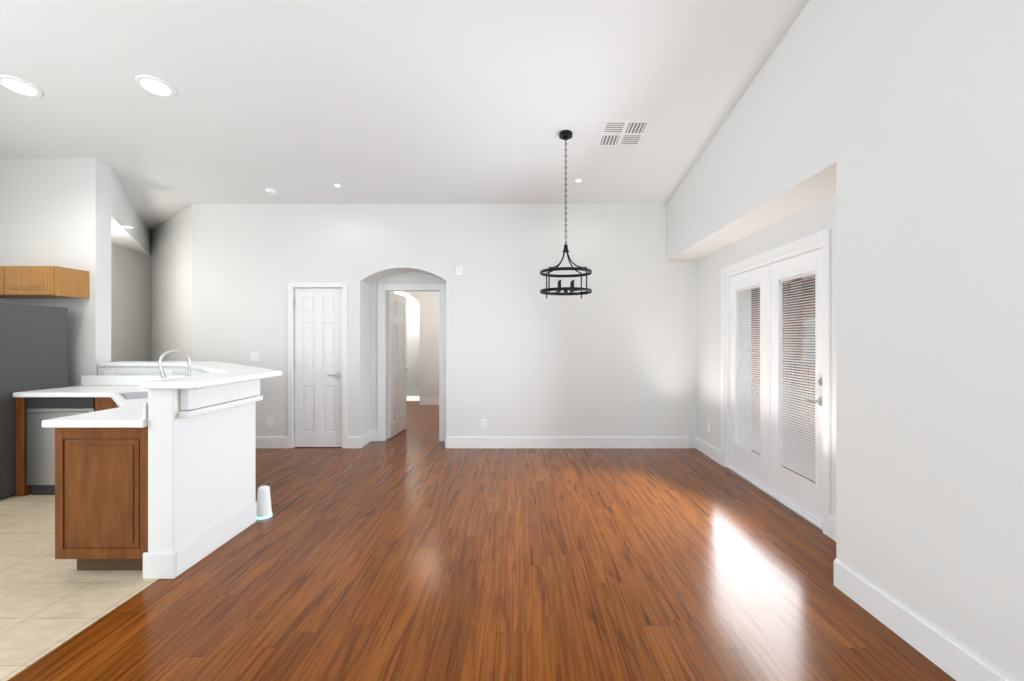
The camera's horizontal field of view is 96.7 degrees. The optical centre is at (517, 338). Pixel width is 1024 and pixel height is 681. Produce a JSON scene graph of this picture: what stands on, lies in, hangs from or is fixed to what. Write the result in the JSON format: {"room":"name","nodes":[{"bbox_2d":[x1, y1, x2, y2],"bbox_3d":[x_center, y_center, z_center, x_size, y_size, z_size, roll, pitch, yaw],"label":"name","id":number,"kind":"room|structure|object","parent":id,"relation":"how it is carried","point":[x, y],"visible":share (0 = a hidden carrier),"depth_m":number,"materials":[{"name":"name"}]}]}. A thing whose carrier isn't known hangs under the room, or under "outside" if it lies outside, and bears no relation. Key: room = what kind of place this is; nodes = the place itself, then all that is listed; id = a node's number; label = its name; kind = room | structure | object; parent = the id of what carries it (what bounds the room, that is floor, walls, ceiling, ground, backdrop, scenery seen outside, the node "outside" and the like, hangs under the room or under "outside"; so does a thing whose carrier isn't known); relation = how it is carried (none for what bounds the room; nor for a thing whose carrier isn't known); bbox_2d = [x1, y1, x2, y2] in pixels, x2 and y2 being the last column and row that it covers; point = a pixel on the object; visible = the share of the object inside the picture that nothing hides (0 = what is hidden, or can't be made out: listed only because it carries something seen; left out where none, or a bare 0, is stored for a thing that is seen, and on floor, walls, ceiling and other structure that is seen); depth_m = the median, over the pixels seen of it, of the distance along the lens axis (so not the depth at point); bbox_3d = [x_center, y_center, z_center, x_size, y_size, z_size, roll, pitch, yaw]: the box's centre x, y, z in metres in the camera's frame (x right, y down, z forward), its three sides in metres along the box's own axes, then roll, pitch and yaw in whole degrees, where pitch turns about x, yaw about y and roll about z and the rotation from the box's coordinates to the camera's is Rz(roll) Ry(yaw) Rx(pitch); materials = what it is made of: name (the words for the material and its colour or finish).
{"room":"empty dining room","nodes":[
{"label":"empty dining room","id":0,"kind":"room"},
{"bbox_2d":[0,158,110,386],"bbox_3d":[-4.970,-0.910,4.770,1.260,4.600,0.180,0,0,0],"label":"wall","id":1,"kind":"structure","parent":0,"point":[55,211],"depth_m":4.68,"materials":[{"name":"paint"}]},
{"bbox_2d":[0,266,88,298],"bbox_3d":[-4.865,-0.555,4.487,0.930,0.280,0.373,0,0,0],"label":"upper cabinet","id":2,"kind":"object","parent":1,"relation":"attached to","point":[37,282],"visible":1,"depth_m":4.31,"materials":[{"name":"brown wood"}]},
{"bbox_2d":[26,397,101,495],"bbox_3d":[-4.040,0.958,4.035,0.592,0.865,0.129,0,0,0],"label":"dishwasher","id":3,"kind":"object","parent":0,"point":[40,441],"depth_m":4.02,"materials":[{"name":"silver metal"}]},
{"bbox_2d":[0,494,158,680],"bbox_3d":[-3.763,1.388,0.650,3.375,0.004,8.100,0,0,0],"label":"floor","id":4,"kind":"structure","parent":0,"point":[49,602],"depth_m":2.53,"materials":[{"name":"beige tile"}]},
{"bbox_2d":[16,429,48,495],"bbox_3d":[-3.125,0.952,3.902,0.849,0.876,1.425,0,0,0],"label":"base cabinet","id":5,"kind":"object","parent":4,"relation":"on","point":[32,445],"depth_m":4.02,"materials":[{"name":"brown wood"}]},
{"bbox_2d":[0,303,67,498],"bbox_3d":[-4.881,0.540,4.080,0.898,1.700,0.821,0,0,0],"label":"refrigerator","id":6,"kind":"object","parent":4,"relation":"on","point":[33,347],"visible":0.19,"depth_m":4.08,"materials":[{"name":"grey metal"}]},
{"bbox_2d":[49,425,147,569],"bbox_3d":[-2.429,0.952,2.921,0.543,0.876,0.537,0,0,0],"label":"base cabinet","id":7,"kind":"object","parent":4,"relation":"on","point":[82,452],"depth_m":2.66,"materials":[{"name":"brown wood"}]},
{"bbox_2d":[13,385,147,428],"bbox_3d":[-3.291,0.491,3.621,2.267,0.042,1.998,0,0,0],"label":"countertop","id":8,"kind":"structure","parent":7,"relation":"on","point":[44,408],"depth_m":4.00,"materials":[{"name":"white stone"}]},
{"bbox_2d":[158,349,190,392],"bbox_3d":[-2.985,0.278,3.994,0.190,0.382,0.208,0,0,0],"label":"faucet","id":9,"kind":"object","parent":8,"relation":"on","point":[163,375],"depth_m":3.94,"materials":[{"name":"silver metal"}]},
{"bbox_2d":[69,389,147,400],"bbox_3d":[-3.100,0.556,3.870,0.685,0.178,0.686,0,0,0],"label":"countertop","id":10,"kind":"structure","parent":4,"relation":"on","point":[126,394],"depth_m":3.99,"materials":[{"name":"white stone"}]},
{"bbox_2d":[111,245,150,361],"bbox_3d":[-5.655,-0.910,6.024,0.147,4.600,2.519,0,0,-11],"label":"wall","id":11,"kind":"structure","parent":0,"point":[130,305],"depth_m":6.71,"materials":[{"name":"paint"}]},
{"bbox_2d":[111,167,150,255],"bbox_3d":[-5.470,-1.610,6.030,2.260,0.600,2.340,0,0,0],"label":"ceiling","id":12,"kind":"structure","parent":0,"point":[137,238],"depth_m":5.77,"materials":[{"name":"paint"}]},
{"bbox_2d":[120,225,133,228],"bbox_3d":[-4.550,-1.304,5.300,0.125,0.012,0.125,0,0,0],"label":"recessed light","id":13,"kind":"object","parent":12,"relation":"in","point":[126,226],"visible":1,"depth_m":5.28,"materials":[{"name":"white plastic"}]},
{"bbox_2d":[151,204,191,360],"bbox_3d":[-4.932,-0.910,6.563,2.181,4.600,0.152,0,0,40],"label":"wall","id":14,"kind":"structure","parent":0,"point":[171,282],"depth_m":6.39,"materials":[{"name":"paint"}]},
{"bbox_2d":[98,367,262,578],"bbox_3d":[-2.973,0.840,3.934,3.216,1.100,0.770,0,0,44],"label":"wall","id":15,"kind":"structure","parent":0,"point":[202,503],"depth_m":2.85,"materials":[{"name":"paint"}]},
{"bbox_2d":[164,370,172,374],"bbox_3d":[-3.620,0.365,4.692,0.120,0.080,0.010,0,0,0],"label":"electrical outlet","id":16,"kind":"object","parent":15,"relation":"attached to","point":[168,372],"visible":0.38,"depth_m":4.69,"materials":[{"name":"white plastic"}]},
{"bbox_2d":[99,361,281,388],"bbox_3d":[-2.909,0.267,3.982,3.453,0.043,0.943,0,0,44],"label":"raised bar","id":17,"kind":"object","parent":15,"relation":"on","point":[226,373],"visible":0.98,"depth_m":3.29,"materials":[{"name":"white stone"}]},
{"bbox_2d":[0,0,808,229],"bbox_3d":[-2.200,-2.487,3.300,9.600,1.534,13.800,0,0,0],"label":"ceiling","id":18,"kind":"structure","parent":0,"point":[404,101],"depth_m":3.69,"materials":[{"name":"paint"}]},
{"bbox_2d":[0,75,42,97],"bbox_3d":[-3.940,-1.994,3.599,0.260,0.012,0.260,0,-7,0],"label":"recessed light","id":19,"kind":"object","parent":18,"relation":"in","point":[18,86],"visible":0.94,"depth_m":3.59,"materials":[{"name":"white plastic"}]},
{"bbox_2d":[135,75,175,97],"bbox_3d":[-2.860,-1.994,3.599,0.260,0.012,0.260,0,-7,0],"label":"recessed light","id":20,"kind":"object","parent":18,"relation":"in","point":[153,85],"visible":0.98,"depth_m":3.59,"materials":[{"name":"white plastic"}]},
{"bbox_2d":[265,188,277,194],"bbox_3d":[-2.940,-1.750,5.428,0.140,0.034,0.140,0,-7,0],"label":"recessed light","id":21,"kind":"object","parent":18,"relation":"attached to","point":[269,191],"visible":0.98,"depth_m":5.40,"materials":[{"name":"white plastic"}]},
{"bbox_2d":[333,183,341,187],"bbox_3d":[-2.090,-1.780,5.279,0.094,0.012,0.094,0,-7,0],"label":"recessed light","id":22,"kind":"object","parent":18,"relation":"in","point":[338,185],"visible":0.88,"depth_m":5.27,"materials":[{"name":"white plastic"}]},
{"bbox_2d":[540,130,591,297],"bbox_3d":[0.450,-1.161,4.250,0.485,1.532,0.485,0,0,0],"label":"chandelier","id":23,"kind":"object","parent":18,"relation":"hanging from","point":[565,135],"visible":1,"depth_m":4.22,"materials":[{"name":"black metal"}]},
{"bbox_2d":[574,178,582,182],"bbox_3d":[0.690,-1.796,5.159,0.094,0.012,0.094,0,-7,0],"label":"recessed light","id":24,"kind":"object","parent":18,"relation":"in","point":[578,180],"visible":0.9,"depth_m":5.14,"materials":[{"name":"white plastic"}]},
{"bbox_2d":[597,121,649,145],"bbox_3d":[0.980,-1.911,4.249,0.400,0.011,0.400,0,-7,0],"label":"ceiling vent","id":25,"kind":"object","parent":18,"relation":"in","point":[622,133],"visible":1,"depth_m":4.24,"materials":[{"name":"white plastic"}]},
{"bbox_2d":[394,291,418,389],"bbox_3d":[-2.775,0.040,11.150,1.650,2.700,0.100,0,0,0],"label":"wall","id":26,"kind":"structure","parent":0,"point":[412,342],"depth_m":11.09,"materials":[{"name":"paint"}]},
{"bbox_2d":[370,272,445,440],"bbox_3d":[-1.600,-0.210,6.260,2.300,3.200,0.120,0,0,0],"label":"wall","id":27,"kind":"structure","parent":0,"point":[410,278],"depth_m":6.20,"materials":[{"name":"paint"}]},
{"bbox_2d":[388,292,408,437],"bbox_3d":[-1.741,0.364,6.692,0.140,2.036,0.736,0,0,0],"label":"door","id":28,"kind":"structure","parent":27,"relation":"in","point":[397,364],"depth_m":6.63,"materials":[{"name":"white paint"}]},
{"bbox_2d":[378,284,445,440],"bbox_3d":[-1.435,0.320,6.191,0.940,2.140,0.017,0,0,0],"label":"door frame","id":29,"kind":"structure","parent":27,"relation":"attached to","point":[382,288],"depth_m":6.18,"materials":[{"name":"white paint"}]},
{"bbox_2d":[402,291,438,397],"bbox_3d":[-1.600,-0.210,9.660,1.980,3.200,0.120,0,0,0],"label":"wall","id":30,"kind":"structure","parent":0,"point":[428,301],"depth_m":9.60,"materials":[{"name":"paint"}]},
{"bbox_2d":[192,204,696,447],"bbox_3d":[-0.850,-0.260,6.000,6.600,3.300,0.400,0,0,0],"label":"wall","id":31,"kind":"structure","parent":0,"point":[614,353],"depth_m":5.80,"materials":[{"name":"paint"}]},
{"bbox_2d":[250,352,258,361],"bbox_3d":[-3.350,0.230,5.796,0.115,0.118,0.011,0,0,0],"label":"light switch","id":32,"kind":"object","parent":31,"relation":"attached to","point":[254,356],"visible":1,"depth_m":5.79,"materials":[{"name":"white plastic"}]},
{"bbox_2d":[266,418,272,426],"bbox_3d":[-3.160,1.060,5.797,0.075,0.118,0.011,0,0,0],"label":"electrical outlet","id":33,"kind":"object","parent":31,"relation":"attached to","point":[269,422],"visible":1,"depth_m":5.79,"materials":[{"name":"white plastic"}]},
{"bbox_2d":[288,282,347,447],"bbox_3d":[-2.543,0.335,5.792,0.755,2.110,0.017,0,0,0],"label":"trim","id":34,"kind":"structure","parent":31,"relation":"attached to","point":[342,285],"depth_m":5.78,"materials":[{"name":"white paint"}]},
{"bbox_2d":[295,288,341,446],"bbox_3d":[-2.543,0.365,5.812,0.617,2.033,0.096,0,0,0],"label":"closet door","id":35,"kind":"structure","parent":31,"relation":"in","point":[318,367],"depth_m":5.82,"materials":[{"name":"white paint"}]},
{"bbox_2d":[455,267,462,274],"bbox_3d":[-0.745,-0.865,5.789,0.090,0.110,0.026,0,0,0],"label":"thermostat","id":36,"kind":"object","parent":31,"relation":"attached to","point":[458,270],"visible":1,"depth_m":5.78,"materials":[{"name":"white plastic"}]},
{"bbox_2d":[481,419,485,427],"bbox_3d":[-0.435,1.080,5.797,0.075,0.118,0.011,0,0,0],"label":"electrical outlet","id":37,"kind":"object","parent":31,"relation":"attached to","point":[483,423],"visible":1,"depth_m":5.79,"materials":[{"name":"white plastic"}]},
{"bbox_2d":[8,401,955,680],"bbox_3d":[-1.400,1.440,3.300,11.200,0.100,13.800,0,0,0],"label":"floor","id":38,"kind":"structure","parent":0,"point":[416,549],"depth_m":2.57,"materials":[{"name":"brown wood"}]},
{"bbox_2d":[257,485,271,518],"bbox_3d":[-1.985,1.272,3.560,0.116,0.234,0.116,0,0,0],"label":"gadget","id":39,"kind":"object","parent":38,"relation":"on","point":[264,509],"visible":0.94,"depth_m":3.52,"materials":[{"name":"white plastic"}]},
{"bbox_2d":[667,0,835,259],"bbox_3d":[2.041,-2.105,4.178,0.380,2.210,3.230,0,0,2],"label":"wall","id":40,"kind":"structure","parent":0,"point":[767,157],"depth_m":3.31,"materials":[{"name":"paint"}]},
{"bbox_2d":[697,194,835,517],"bbox_3d":[2.372,-0.910,4.368,0.270,4.600,3.630,0,0,2],"label":"wall","id":41,"kind":"structure","parent":0,"point":[814,218],"depth_m":5.07,"materials":[{"name":"paint"}]},
{"bbox_2d":[708,422,710,432],"bbox_3d":[2.267,1.050,5.384,0.008,0.120,0.075,0,0,2],"label":"outlet","id":42,"kind":"object","parent":41,"relation":"attached to","point":[709,427],"visible":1,"depth_m":5.37,"materials":[{"name":"white plastic"}]},
{"bbox_2d":[730,248,821,522],"bbox_3d":[2.267,0.346,4.106,0.113,2.032,1.620,0,0,2],"label":"door","id":43,"kind":"structure","parent":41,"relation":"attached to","point":[766,469],"depth_m":3.97,"materials":[{"name":"white paint"}]},
{"bbox_2d":[721,229,830,536],"bbox_3d":[2.365,0.307,4.103,0.307,2.165,1.830,0,0,2],"label":"trim","id":44,"kind":"structure","parent":41,"relation":"attached to","point":[766,258],"depth_m":3.73,"materials":[{"name":"white paint"}]},
{"bbox_2d":[836,0,1023,680],"bbox_3d":[2.125,-0.910,-0.515,0.650,4.600,6.170,0,0,0],"label":"wall","id":45,"kind":"structure","parent":0,"point":[929,311],"depth_m":1.97,"materials":[{"name":"paint"}]},
{"bbox_2d":[255,390,1012,680],"bbox_3d":[-1.763,1.315,3.850,8.095,0.150,14.500,0,0,0],"label":"baseboard","id":46,"kind":"structure","parent":45,"relation":"attached to","point":[951,657],"depth_m":2.45,"materials":[{"name":"white paint"}]},
{"bbox_3d":[3.330,1.452,4.778,1.580,0.115,4.350,0,0,2],"label":"balcony slab","id":47,"kind":"object","parent":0,"visible":0},
{"bbox_2d":[791,274,801,432],"bbox_3d":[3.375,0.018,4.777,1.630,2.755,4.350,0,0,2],"label":"window blind","id":48,"kind":"object","parent":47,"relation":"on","point":[796,282],"depth_m":6.78,"materials":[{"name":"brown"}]},
{"bbox_2d":[785,361,814,437],"bbox_3d":[4.020,0.858,4.756,0.050,1.075,4.350,0,0,2],"label":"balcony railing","id":49,"kind":"object","parent":47,"relation":"on","point":[799,391],"depth_m":6.51,"materials":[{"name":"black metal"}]},
{"label":"outside","id":50,"kind":"structure","parent":0,"visible":0},
{"bbox_2d":[751,272,814,435],"bbox_3d":[7.750,-2.610,18.000,1.500,14.000,44.000,0,0,0],"label":"building","id":51,"kind":"structure","parent":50,"point":[786,288],"depth_m":13.71,"materials":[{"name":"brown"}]}
]}

